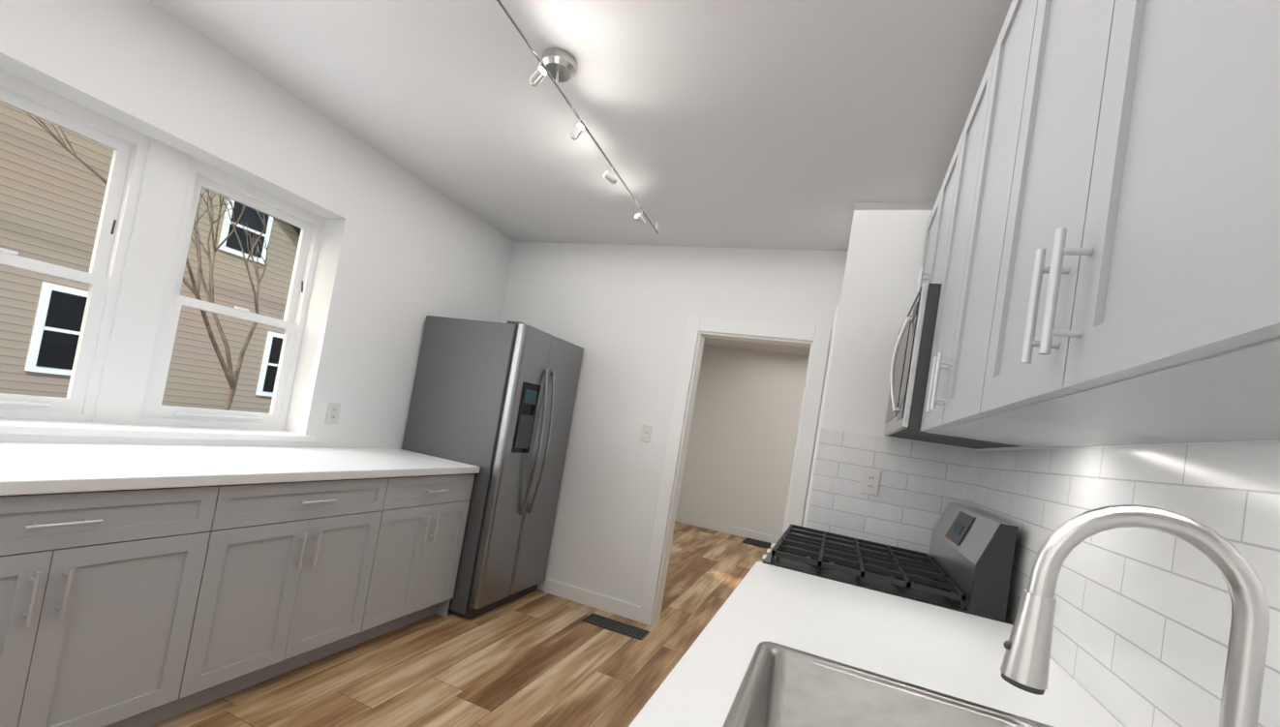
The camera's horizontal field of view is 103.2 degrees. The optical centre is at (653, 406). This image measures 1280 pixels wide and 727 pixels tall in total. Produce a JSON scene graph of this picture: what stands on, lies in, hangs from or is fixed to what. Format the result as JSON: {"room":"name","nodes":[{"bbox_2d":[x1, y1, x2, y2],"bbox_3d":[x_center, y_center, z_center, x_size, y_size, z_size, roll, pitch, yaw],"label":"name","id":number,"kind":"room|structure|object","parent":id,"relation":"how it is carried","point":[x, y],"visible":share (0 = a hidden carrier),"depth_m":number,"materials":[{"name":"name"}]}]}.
{"room":"kitchen","nodes":[
{"label":"kitchen","id":0,"kind":"room"},
{"bbox_2d":[0,0,514,449],"bbox_3d":[-2.328,-0.299,1.616,0.230,2.600,5.440,9,-2,21],"label":"wall","id":1,"kind":"structure","parent":0,"point":[403,254],"depth_m":2.73,"materials":[{"name":"white paint"}]},
{"bbox_2d":[0,68,316,447],"bbox_3d":[-2.104,-0.474,2.118,0.262,1.265,1.480,9,-2,21],"label":"window","id":2,"kind":"structure","parent":1,"relation":"in","point":[103,276],"depth_m":2.06,"materials":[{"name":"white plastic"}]},
{"bbox_2d":[138,157,325,430],"bbox_3d":[-2.039,-0.488,2.502,0.108,1.190,0.620,9,-2,21],"label":"window","id":3,"kind":"structure","parent":1,"relation":"in","point":[154,411],"depth_m":2.47,"materials":[{"name":"white plastic"}]},
{"bbox_2d":[324,402,340,424],"bbox_3d":[-1.788,0.037,2.829,0.010,0.116,0.072,9,-2,21],"label":"electrical outlet","id":4,"kind":"object","parent":1,"relation":"attached to","point":[332,412],"visible":1,"depth_m":2.83,"materials":[{"name":"white plastic"}]},
{"bbox_2d":[148,521,767,726],"bbox_3d":[0.443,1.559,3.074,4.850,0.060,10.600,9,-2,21],"label":"floor","id":5,"kind":"structure","parent":0,"point":[538,658],"depth_m":2.52,"materials":[{"name":"brown wood"}]},
{"bbox_2d":[0,484,247,726],"bbox_3d":[-2.028,0.626,1.532,0.637,0.868,0.884,9,-2,21],"label":"base cabinet","id":6,"kind":"object","parent":5,"relation":"on","point":[137,608],"depth_m":1.57,"materials":[{"name":"grey wood"}]},
{"bbox_2d":[0,441,480,495],"bbox_3d":[-2.113,0.132,1.079,0.663,0.039,4.460,9,-2,21],"label":"countertop","id":7,"kind":"structure","parent":6,"relation":"on","point":[38,468],"depth_m":1.86,"materials":[{"name":"white stone"}]},
{"bbox_2d":[205,476,402,703],"bbox_3d":[-1.774,0.693,2.226,0.637,0.868,0.838,9,-2,21],"label":"base cabinet","id":8,"kind":"object","parent":5,"relation":"on","point":[307,573],"depth_m":2.13,"materials":[{"name":"grey wood"}]},
{"bbox_2d":[375,473,474,637],"bbox_3d":[-1.554,0.751,2.827,0.637,0.868,0.685,9,-2,21],"label":"base cabinet","id":9,"kind":"object","parent":5,"relation":"on","point":[431,518],"depth_m":2.76,"materials":[{"name":"grey wood"}]},
{"bbox_2d":[401,315,583,619],"bbox_3d":[-1.107,0.368,3.489,0.858,1.815,0.750,9,-2,21],"label":"refrigerator","id":10,"kind":"object","parent":5,"relation":"on","point":[494,401],"visible":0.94,"depth_m":3.18,"materials":[{"name":"grey metal"}]},
{"bbox_2d":[581,612,649,639],"bbox_3d":[-0.241,1.419,3.279,0.420,0.008,0.150,9,-2,21],"label":"floor vent","id":11,"kind":"object","parent":5,"relation":"in","point":[632,631],"visible":1,"depth_m":3.27,"materials":[{"name":"black metal"}]},
{"bbox_2d":[742,537,771,548],"bbox_3d":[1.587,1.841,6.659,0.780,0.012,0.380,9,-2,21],"label":"floor vent","id":12,"kind":"object","parent":5,"relation":"on","point":[756,542],"visible":0.44,"depth_m":6.70,"materials":[{"name":"black metal"}]},
{"bbox_2d":[758,502,1017,622],"bbox_3d":[0.772,0.935,2.019,0.802,1.200,0.770,9,-2,21],"label":"range","id":13,"kind":"object","parent":5,"relation":"on","point":[965,565],"visible":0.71,"depth_m":1.77,"materials":[{"name":"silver metal"}]},
{"bbox_3d":[-0.111,0.869,-0.427,0.794,0.868,3.172,9,-2,21],"label":"base cabinet","id":14,"kind":"object","parent":5,"relation":"on","visible":0},
{"bbox_2d":[628,561,1124,726],"bbox_3d":[0.077,0.449,-0.118,0.783,0.039,3.780,9,-2,21],"label":"countertop","id":15,"kind":"structure","parent":14,"relation":"on","point":[951,653],"depth_m":1.13,"materials":[{"name":"white stone"}]},
{"bbox_2d":[722,640,1053,726],"bbox_3d":[0.349,0.595,0.630,0.570,0.200,0.730,9,-2,21],"label":"sink","id":16,"kind":"object","parent":15,"relation":"in","point":[781,685],"visible":1,"depth_m":0.97,"materials":[{"name":"metal"}]},
{"bbox_2d":[1000,504,1269,726],"bbox_3d":[0.553,0.318,0.587,0.253,0.408,0.260,9,-2,21],"label":"faucet","id":17,"kind":"object","parent":15,"relation":"on","point":[1025,660],"visible":1,"depth_m":0.58,"materials":[{"name":"silver metal"}]},
{"bbox_2d":[150,0,1011,356],"bbox_3d":[0.874,-1.064,3.170,4.850,0.060,10.600,9,-2,21],"label":"ceiling","id":18,"kind":"structure","parent":0,"point":[781,124],"depth_m":2.06,"materials":[{"name":"white paint"}]},
{"bbox_2d":[496,0,658,234],"bbox_3d":[-0.291,-1.179,2.067,0.167,0.171,2.281,9,-2,21],"label":"rail","id":19,"kind":"object","parent":18,"relation":"attached to","point":[556,64],"visible":1,"depth_m":1.85,"materials":[{"name":"silver metal"}]},
{"bbox_2d":[500,242,847,625],"bbox_3d":[0.124,0.174,3.533,3.550,2.600,0.110,9,-2,21],"label":"wall","id":20,"kind":"structure","parent":0,"point":[619,314],"depth_m":3.60,"materials":[{"name":"white paint"}]},
{"bbox_2d":[544,578,639,621],"bbox_3d":[-1.253,1.125,1.058,2.550,0.100,5.290,9,-2,21],"label":"baseboard","id":21,"kind":"structure","parent":20,"relation":"attached to","point":[621,608],"depth_m":3.54,"materials":[{"name":"white paint"}]},
{"bbox_2d":[640,425,651,442],"bbox_3d":[-0.053,0.186,3.527,0.072,0.116,0.021,9,-2,21],"label":"light switch","id":22,"kind":"object","parent":20,"relation":"attached to","point":[646,431],"visible":1,"depth_m":3.53,"materials":[{"name":"white plastic"}]},
{"bbox_2d":[638,306,839,625],"bbox_3d":[0.499,0.470,3.060,1.100,2.105,0.716,9,-2,21],"label":"door frame","id":23,"kind":"structure","parent":20,"relation":"attached to","point":[818,339],"depth_m":3.40,"materials":[{"name":"white paint"}]},
{"bbox_2d":[675,345,809,544],"bbox_3d":[2.347,0.659,6.797,3.960,2.600,0.134,9,-2,21],"label":"wall","id":24,"kind":"structure","parent":0,"point":[741,445],"depth_m":7.12,"materials":[{"name":"white paint"}]},
{"bbox_2d":[805,202,975,561],"bbox_3d":[1.232,0.326,2.701,0.670,2.600,0.660,9,-2,21],"label":"wall","id":25,"kind":"structure","parent":0,"point":[922,485],"depth_m":2.45,"materials":[{"name":"white paint"}]},
{"bbox_2d":[860,468,881,495],"bbox_3d":[1.036,0.359,2.411,0.072,0.116,0.010,9,-2,21],"label":"electrical outlet","id":26,"kind":"object","parent":25,"relation":"attached to","point":[870,482],"visible":1,"depth_m":2.41,"materials":[{"name":"white plastic"}]},
{"bbox_2d":[968,439,1279,726],"bbox_3d":[0.804,0.173,0.424,0.100,2.600,5.440,9,-2,21],"label":"wall","id":27,"kind":"structure","parent":0,"point":[1142,626],"depth_m":0.95,"materials":[{"name":"white tile"}]},
{"bbox_2d":[914,127,964,298],"bbox_3d":[1.278,-0.632,2.016,0.364,0.545,0.757,9,-2,21],"label":"upper cabinet","id":28,"kind":"object","parent":27,"relation":"attached to","point":[935,246],"visible":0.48,"depth_m":2.00,"materials":[{"name":"grey wood"}]},
{"bbox_2d":[883,283,1019,449],"bbox_3d":[1.162,-0.120,2.011,0.433,0.497,0.751,9,-2,21],"label":"microwave","id":29,"kind":"object","parent":28,"relation":"attached to","point":[910,363],"visible":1,"depth_m":1.74,"materials":[{"name":"grey metal"}]},
{"bbox_2d":[920,0,1200,448],"bbox_3d":[0.976,-0.450,1.297,0.364,1.053,0.758,9,-2,21],"label":"upper cabinet","id":30,"kind":"object","parent":27,"relation":"attached to","point":[962,332],"visible":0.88,"depth_m":1.24,"materials":[{"name":"grey wood"}]},
{"bbox_2d":[979,0,1279,442],"bbox_3d":[0.714,-0.519,0.581,0.364,1.053,0.768,9,-2,21],"label":"upper cabinet","id":31,"kind":"object","parent":27,"relation":"attached to","point":[1139,288],"visible":1,"depth_m":0.53,"materials":[{"name":"grey wood"}]},
{"label":"outside","id":32,"kind":"structure","parent":0,"visible":0},
{"bbox_3d":[-24.961,-0.992,24.813,58.100,0.100,90.000,9,-2,21],"label":"ground","id":33,"kind":"structure","parent":32,"visible":0},
{"bbox_2d":[27,113,269,410],"bbox_3d":[-5.771,-1.275,6.038,3.011,5.336,3.356,9,-2,21],"label":"tree","id":34,"kind":"object","parent":33,"relation":"on","point":[230,377],"depth_m":6.70,"materials":[{"name":"brown plant"}]},
{"bbox_2d":[0,101,301,413],"bbox_3d":[-11.955,-3.346,8.334,7.530,7.573,10.360,9,-2,21],"label":"house","id":35,"kind":"structure","parent":33,"relation":"on","point":[57,372],"depth_m":7.65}
]}

